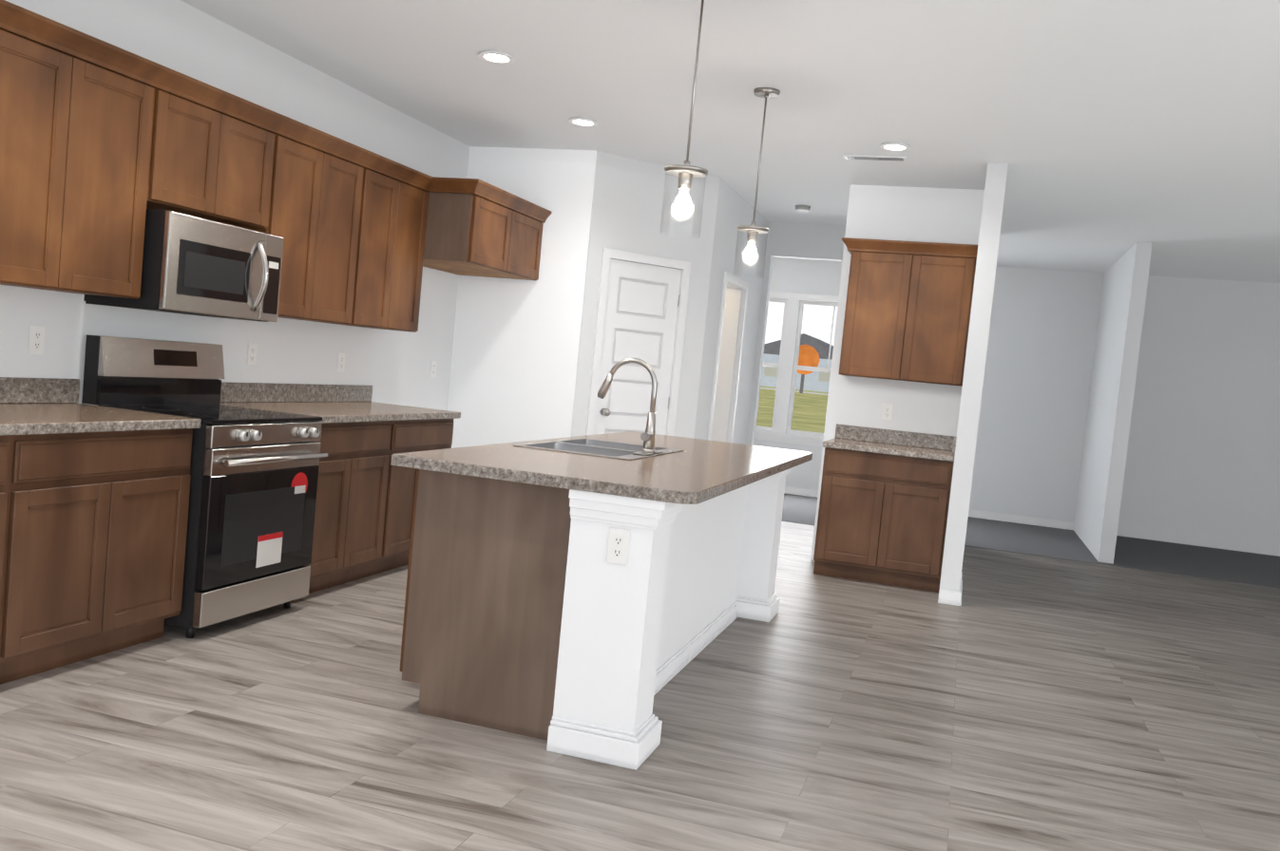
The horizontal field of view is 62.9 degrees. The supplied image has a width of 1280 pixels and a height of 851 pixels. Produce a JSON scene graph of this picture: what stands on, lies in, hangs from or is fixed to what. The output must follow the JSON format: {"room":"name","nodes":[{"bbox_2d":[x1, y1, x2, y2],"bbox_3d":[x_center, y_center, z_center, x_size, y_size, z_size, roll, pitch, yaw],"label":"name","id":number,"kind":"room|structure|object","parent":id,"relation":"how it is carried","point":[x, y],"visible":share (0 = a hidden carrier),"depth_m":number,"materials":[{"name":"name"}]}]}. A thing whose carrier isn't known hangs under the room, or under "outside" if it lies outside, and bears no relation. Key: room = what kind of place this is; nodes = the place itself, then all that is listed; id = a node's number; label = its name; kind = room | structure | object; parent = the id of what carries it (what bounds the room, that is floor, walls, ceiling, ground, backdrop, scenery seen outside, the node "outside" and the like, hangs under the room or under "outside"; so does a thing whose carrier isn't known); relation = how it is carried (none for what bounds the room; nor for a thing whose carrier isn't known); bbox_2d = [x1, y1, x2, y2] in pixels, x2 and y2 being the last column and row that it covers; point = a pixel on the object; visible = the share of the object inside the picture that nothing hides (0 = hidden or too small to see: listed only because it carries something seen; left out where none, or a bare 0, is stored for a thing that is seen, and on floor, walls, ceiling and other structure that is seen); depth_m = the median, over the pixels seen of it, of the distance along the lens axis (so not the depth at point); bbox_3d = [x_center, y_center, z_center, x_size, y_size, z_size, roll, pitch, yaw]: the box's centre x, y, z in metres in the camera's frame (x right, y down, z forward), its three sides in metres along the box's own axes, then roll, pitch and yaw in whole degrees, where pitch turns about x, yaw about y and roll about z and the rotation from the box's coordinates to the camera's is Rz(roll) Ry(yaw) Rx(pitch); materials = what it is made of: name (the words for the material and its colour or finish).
{"room":"kitchen","nodes":[
{"label":"kitchen","id":0,"kind":"room"},
{"bbox_2d":[0,0,469,410],"bbox_3d":[-2.828,-0.522,3.046,0.120,2.743,9.720,6,3,17],"label":"wall","id":1,"kind":"structure","parent":0,"point":[391,367],"depth_m":5.42,"materials":[{"name":"paint"}]},
{"bbox_2d":[27,324,45,355],"bbox_3d":[-2.421,-0.343,4.199,0.007,0.116,0.072,6,3,17],"label":"electrical outlet","id":2,"kind":"object","parent":1,"relation":"attached to","point":[36,339],"visible":1,"depth_m":4.20,"materials":[{"name":"plastic"}]},
{"bbox_2d":[0,11,95,293],"bbox_3d":[-2.336,-0.965,3.710,0.323,0.897,0.542,6,3,17],"label":"upper cabinet","id":3,"kind":"object","parent":1,"relation":"attached to","point":[46,74],"depth_m":3.77,"materials":[{"name":"brown wood"}]},
{"bbox_2d":[76,49,163,299],"bbox_3d":[-2.218,-0.974,4.082,0.323,0.897,0.472,6,3,17],"label":"upper cabinet","id":4,"kind":"object","parent":1,"relation":"attached to","point":[105,145],"depth_m":4.11,"materials":[{"name":"brown wood"}]},
{"bbox_2d":[155,76,235,220],"bbox_3d":[-2.061,-1.187,4.508,0.323,0.491,0.443,6,3,17],"label":"upper cabinet","id":5,"kind":"object","parent":1,"relation":"attached to","point":[198,128],"depth_m":4.49,"materials":[{"name":"brown wood"}]},
{"bbox_2d":[83,209,283,322],"bbox_3d":[-1.983,-0.700,4.673,0.477,0.407,0.740,6,3,17],"label":"microwave","id":6,"kind":"object","parent":5,"relation":"attached to","point":[192,265],"visible":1,"depth_m":4.49,"materials":[{"name":"metal"}]},
{"bbox_2d":[212,106,281,231],"bbox_3d":[-1.963,-1.195,4.820,0.323,0.491,0.442,6,3,17],"label":"upper cabinet","id":7,"kind":"object","parent":1,"relation":"attached to","point":[257,154],"depth_m":4.86,"materials":[{"name":"brown wood"}]},
{"bbox_2d":[247,343,257,365],"bbox_3d":[-2.023,-0.372,5.460,0.007,0.116,0.072,6,3,17],"label":"electrical outlet","id":8,"kind":"object","parent":1,"relation":"attached to","point":[252,354],"visible":1,"depth_m":5.46,"materials":[{"name":"plastic"}]},
{"bbox_2d":[261,121,334,323],"bbox_3d":[-1.850,-1.004,5.251,0.323,0.897,0.438,6,3,17],"label":"upper cabinet","id":9,"kind":"object","parent":1,"relation":"attached to","point":[306,173],"depth_m":5.25,"materials":[{"name":"brown wood"}]},
{"bbox_2d":[337,352,345,372],"bbox_3d":[-1.780,-0.377,6.237,0.007,0.116,0.072,6,3,17],"label":"electrical outlet","id":10,"kind":"object","parent":1,"relation":"attached to","point":[341,362],"visible":1,"depth_m":6.23,"materials":[{"name":"plastic"}]},
{"bbox_2d":[323,144,376,326],"bbox_3d":[-1.743,-1.013,5.591,0.323,0.897,0.506,6,3,17],"label":"upper cabinet","id":11,"kind":"object","parent":1,"relation":"attached to","point":[354,174],"depth_m":5.63,"materials":[{"name":"brown wood"}]},
{"bbox_2d":[362,159,410,330],"bbox_3d":[-1.634,-1.021,5.934,0.323,0.897,0.486,6,3,17],"label":"upper cabinet","id":12,"kind":"object","parent":1,"relation":"attached to","point":[390,196],"depth_m":5.99,"materials":[{"name":"brown wood"}]},
{"bbox_2d":[395,174,433,332],"bbox_3d":[-1.533,-1.030,6.254,0.323,0.897,0.417,6,3,17],"label":"upper cabinet","id":13,"kind":"object","parent":1,"relation":"attached to","point":[417,228],"depth_m":6.29,"materials":[{"name":"brown wood"}]},
{"bbox_2d":[430,361,437,377],"bbox_3d":[-1.442,-0.394,7.311,0.007,0.116,0.072,6,3,17],"label":"electrical outlet","id":14,"kind":"object","parent":1,"relation":"attached to","point":[433,370],"visible":1,"depth_m":7.30,"materials":[{"name":"plastic"}]},
{"bbox_2d":[425,182,520,277],"bbox_3d":[-1.216,-1.251,6.676,0.628,0.444,0.594,6,3,17],"label":"upper cabinet","id":15,"kind":"object","parent":1,"relation":"attached to","point":[473,229],"depth_m":6.38,"materials":[{"name":"brown wood"}]},
{"bbox_2d":[447,146,597,448],"bbox_3d":[-0.868,-0.580,7.460,0.970,2.743,0.120,6,3,17],"label":"wall","id":16,"kind":"structure","parent":0,"point":[516,345],"depth_m":7.37,"materials":[{"name":"paint"}]},
{"bbox_2d":[439,205,547,280],"bbox_3d":[-1.073,-1.262,7.130,0.628,0.444,0.590,6,3,17],"label":"upper cabinet","id":17,"kind":"object","parent":16,"relation":"attached to","point":[529,225],"depth_m":7.13,"materials":[{"name":"brown wood"}]},
{"bbox_2d":[0,521,1279,850],"bbox_3d":[1.190,1.262,3.229,9.220,0.060,12.400,6,3,17],"label":"floor","id":18,"kind":"structure","parent":0,"point":[1019,702],"depth_m":3.68,"materials":[{"name":"grey wood"}]},
{"bbox_2d":[0,434,41,685],"bbox_3d":[-2.502,0.442,3.172,0.628,0.876,0.919,6,3,17],"label":"base cabinet","id":19,"kind":"object","parent":18,"relation":"on","point":[18,453],"depth_m":3.49,"materials":[{"name":"brown wood"}]},
{"bbox_2d":[26,428,192,677],"bbox_3d":[-2.268,0.423,3.913,0.628,0.876,0.915,6,3,17],"label":"base cabinet","id":20,"kind":"object","parent":18,"relation":"on","point":[93,528],"depth_m":3.85,"materials":[{"name":"brown wood"}]},
{"bbox_2d":[0,377,201,436],"bbox_3d":[-2.329,-0.072,3.507,0.646,0.140,1.706,6,3,17],"label":"countertop","id":21,"kind":"structure","parent":20,"relation":"on","point":[38,406],"depth_m":4.03,"materials":[{"name":"stone"}]},
{"bbox_2d":[81,334,327,638],"bbox_3d":[-1.923,0.247,4.678,0.736,1.205,0.750,6,3,17],"label":"range","id":22,"kind":"object","parent":18,"relation":"on","point":[254,473],"visible":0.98,"depth_m":4.53,"materials":[{"name":"metal"}]},
{"bbox_2d":[307,420,402,593],"bbox_3d":[-1.777,0.383,5.469,0.628,0.876,0.830,6,3,17],"label":"base cabinet","id":23,"kind":"object","parent":18,"relation":"on","point":[364,507],"depth_m":5.43,"materials":[{"name":"brown wood"}]},
{"bbox_2d":[391,419,453,569],"bbox_3d":[-1.575,0.367,6.110,0.628,0.876,0.794,6,3,17],"label":"base cabinet","id":24,"kind":"object","parent":18,"relation":"on","point":[418,435],"depth_m":5.96,"materials":[{"name":"brown wood"}]},
{"bbox_2d":[219,382,460,423],"bbox_3d":[-1.619,-0.129,5.759,0.646,0.140,1.507,6,3,17],"label":"countertop","id":25,"kind":"structure","parent":24,"relation":"on","point":[330,404],"depth_m":5.70,"materials":[{"name":"stone"}]},
{"bbox_2d":[399,467,792,770],"bbox_3d":[-0.019,0.593,4.716,0.949,0.875,2.620,6,3,17],"label":"kitchen island","id":26,"kind":"object","parent":18,"relation":"on","point":[529,611],"visible":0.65,"depth_m":3.59,"materials":[{"name":"brown wood"}]},
{"bbox_2d":[390,431,812,504],"bbox_3d":[0.053,0.142,4.682,1.080,0.038,2.640,6,3,17],"label":"island countertop","id":27,"kind":"structure","parent":26,"relation":"on","point":[696,471],"depth_m":3.82,"materials":[{"name":"stone"}]},
{"bbox_2d":[513,438,683,459],"bbox_3d":[-0.170,0.193,4.680,0.520,0.190,0.820,6,3,17],"label":"sink","id":28,"kind":"object","parent":27,"relation":"in","point":[603,448],"visible":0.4,"depth_m":4.69,"materials":[{"name":"silver metal"}]},
{"bbox_2d":[597,358,663,455],"bbox_3d":[-0.052,-0.095,4.604,0.292,0.410,0.260,6,3,17],"label":"faucet","id":29,"kind":"object","parent":27,"relation":"on","point":[648,437],"visible":1,"depth_m":4.56,"materials":[{"name":"silver metal"}]},
{"bbox_2d":[606,527,630,565],"bbox_3d":[-0.071,0.392,3.390,0.072,0.116,0.007,6,3,17],"label":"outlet","id":30,"kind":"object","parent":26,"relation":"attached to","point":[618,546],"visible":1,"depth_m":3.39,"materials":[{"name":"plastic"}]},
{"bbox_2d":[813,447,954,592],"bbox_3d":[1.687,0.618,7.214,0.832,0.875,0.628,6,3,17],"label":"base cabinet","id":31,"kind":"object","parent":18,"relation":"on","point":[882,519],"visible":0.96,"depth_m":6.92,"materials":[{"name":"brown wood"}]},
{"bbox_2d":[822,423,956,461],"bbox_3d":[1.726,0.112,7.179,0.847,0.140,0.646,6,3,17],"label":"countertop","id":32,"kind":"structure","parent":31,"relation":"on","point":[916,445],"depth_m":7.38,"materials":[{"name":"stone"}]},
{"bbox_2d":[572,151,719,439],"bbox_3d":[-0.023,-0.507,7.594,1.063,2.743,0.120,4,4,-31],"label":"wall","id":33,"kind":"structure","parent":0,"point":[628,203],"depth_m":7.48,"materials":[{"name":"paint"}]},
{"bbox_2d":[593,258,681,435],"bbox_3d":[-0.042,-0.151,7.541,0.616,2.021,0.113,4,4,-31],"label":"pantry door","id":34,"kind":"structure","parent":33,"relation":"in","point":[642,302],"depth_m":7.54,"materials":[{"name":"white wood"}]},
{"bbox_2d":[585,248,690,436],"bbox_3d":[-0.072,-0.182,7.592,0.734,2.089,0.136,4,4,-32],"label":"door frame","id":35,"kind":"structure","parent":33,"relation":"attached to","point":[608,255],"depth_m":7.47,"materials":[{"name":"white wood"}]},
{"bbox_2d":[180,0,1279,283],"bbox_3d":[1.837,-1.575,4.275,9.220,0.100,14.920,6,3,17],"label":"ceiling","id":36,"kind":"structure","parent":0,"point":[1110,131],"depth_m":5.31,"materials":[{"name":"paint"}]},
{"bbox_2d":[477,50,515,63],"bbox_3d":[-0.703,-1.808,5.133,0.184,0.014,0.184,6,3,17],"label":"recessed light","id":37,"kind":"object","parent":36,"relation":"in","point":[495,56],"visible":0.98,"depth_m":5.11,"materials":[{"name":"white plastic"}]},
{"bbox_2d":[568,116,598,126],"bbox_3d":[-0.343,-1.841,6.340,0.184,0.014,0.184,6,3,17],"label":"recessed light","id":38,"kind":"object","parent":36,"relation":"in","point":[582,122],"visible":1,"depth_m":6.32,"materials":[{"name":"white plastic"}]},
{"bbox_2d":[660,0,707,238],"bbox_3d":[0.197,-1.190,3.952,0.166,0.940,0.166,6,3,17],"label":"pendant light","id":39,"kind":"object","parent":36,"relation":"hanging from","point":[686,173],"visible":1,"depth_m":3.94,"materials":[{"name":"clear glass"}]},
{"bbox_2d":[733,87,780,277],"bbox_3d":[0.598,-1.228,5.324,0.166,0.940,0.166,6,3,17],"label":"pendant light","id":40,"kind":"object","parent":36,"relation":"hanging from","point":[752,230],"visible":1,"depth_m":5.31,"materials":[{"name":"clear glass"}]},
{"bbox_2d":[795,205,810,211],"bbox_3d":[1.347,-1.797,8.661,0.130,0.035,0.130,6,3,17],"label":"smoke detector","id":41,"kind":"object","parent":36,"relation":"attached to","point":[803,208],"visible":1,"depth_m":8.62,"materials":[{"name":"white plastic"}]},
{"bbox_2d":[842,154,907,161],"bbox_3d":[1.478,-1.682,6.577,0.390,0.010,0.090,6,3,17],"label":"ceiling vent","id":42,"kind":"object","parent":36,"relation":"in","point":[872,158],"visible":1,"depth_m":6.56,"materials":[{"name":"metal"}]},
{"bbox_2d":[878,142,910,151],"bbox_3d":[1.513,-1.656,6.210,0.184,0.014,0.184,6,3,17],"label":"recessed light","id":43,"kind":"object","parent":36,"relation":"in","point":[895,146],"visible":1,"depth_m":6.19,"materials":[{"name":"white plastic"}]},
{"bbox_2d":[693,177,774,445],"bbox_3d":[0.746,-0.503,8.841,0.170,2.743,2.120,6,3,17],"label":"wall","id":44,"kind":"structure","parent":0,"point":[735,209],"depth_m":8.81,"materials":[{"name":"paint"}]},
{"bbox_2d":[711,288,742,442],"bbox_3d":[0.403,-0.197,9.121,0.780,2.020,0.052,6,3,17],"label":"hall door","id":45,"kind":"structure","parent":44,"relation":"in","point":[727,360],"depth_m":8.99,"materials":[{"name":"white wood"}]},
{"bbox_2d":[707,271,748,442],"bbox_3d":[0.643,-0.179,8.688,0.136,2.097,0.864,6,3,17],"label":"door frame","id":46,"kind":"structure","parent":44,"relation":"attached to","point":[735,280],"depth_m":8.98,"materials":[{"name":"white wood"}]},
{"bbox_2d":[771,221,845,261],"bbox_3d":[1.669,-1.677,9.569,0.900,0.313,0.120,6,3,17],"label":"wall","id":47,"kind":"structure","parent":0,"point":[815,241],"depth_m":9.55,"materials":[{"name":"paint"}]},
{"bbox_2d":[810,184,984,560],"bbox_3d":[2.191,-0.342,8.432,1.050,2.743,2.040,6,3,17],"label":"wall block","id":48,"kind":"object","parent":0,"point":[921,214],"visible":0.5,"depth_m":7.46,"materials":[{"name":"paint"}]},
{"bbox_2d":[880,403,893,420],"bbox_3d":[1.770,-0.096,7.496,0.072,0.116,0.007,6,3,17],"label":"outlet","id":49,"kind":"object","parent":48,"relation":"attached to","point":[887,411],"visible":1,"depth_m":7.49,"materials":[{"name":"plastic"}]},
{"bbox_2d":[838,237,977,386],"bbox_3d":[1.827,-0.784,7.269,0.899,0.938,0.370,6,3,17],"label":"upper cabinet","id":50,"kind":"object","parent":48,"relation":"attached to","point":[907,311],"visible":1,"depth_m":7.13,"materials":[{"name":"brown wood"}]},
{"bbox_2d":[939,162,1008,592],"bbox_3d":[2.193,-0.256,6.902,0.120,2.743,0.880,6,3,17],"label":"wall","id":51,"kind":"structure","parent":0,"point":[974,366],"depth_m":6.48,"materials":[{"name":"paint"}]},
{"bbox_2d":[937,572,962,606],"bbox_3d":[2.073,1.067,6.962,0.141,0.083,0.901,6,3,17],"label":"baseboard","id":52,"kind":"structure","parent":51,"relation":"attached to","point":[949,598],"depth_m":6.54,"materials":[{"name":"white wood"}]},
{"bbox_2d":[726,257,1279,556],"bbox_3d":[3.927,-0.341,11.409,9.220,2.743,0.120,6,3,17],"label":"wall","id":53,"kind":"structure","parent":0,"point":[1202,467],"depth_m":10.91,"materials":[{"name":"paint"}]},
{"bbox_2d":[754,291,838,446],"bbox_3d":[1.698,-0.664,12.051,1.860,1.710,0.120,6,3,17],"label":"room window","id":54,"kind":"structure","parent":53,"relation":"in","point":[779,429],"depth_m":12.03,"materials":[{"name":"white plastic"}]},
{"bbox_2d":[783,486,1074,530],"bbox_3d":[2.071,0.789,11.948,5.380,0.083,0.021,6,3,17],"label":"baseboard","id":55,"kind":"structure","parent":53,"relation":"attached to","point":[983,515],"depth_m":11.35,"materials":[{"name":"white wood"}]},
{"bbox_2d":[781,493,1279,589],"bbox_3d":[3.433,1.079,10.342,9.220,0.064,2.520,6,3,17],"label":"floor","id":56,"kind":"structure","parent":0,"point":[1207,563],"depth_m":9.83,"materials":[{"name":"grey carpet"}]},
{"bbox_2d":[1073,242,1152,563],"bbox_3d":[4.467,-0.210,9.983,0.120,2.743,2.280,6,3,17],"label":"wall","id":57,"kind":"structure","parent":0,"point":[1113,384],"depth_m":9.25,"materials":[{"name":"paint"}]},
{"label":"outside","id":58,"kind":"structure","parent":0,"visible":0},
{"bbox_2d":[756,385,828,433],"bbox_3d":[37.670,-2.573,131.713,320.000,1.500,249.680,6,3,17],"label":"ground","id":59,"kind":"structure","parent":58,"point":[810,410],"depth_m":44.06,"materials":[{"name":"green plant"}]},
{"bbox_2d":[760,333,833,393],"bbox_3d":[25.900,-4.218,85.861,124.100,5.400,37.350,6,3,17],"label":"houses","id":60,"kind":"structure","parent":59,"relation":"on","point":[813,352],"depth_m":97.50}
]}

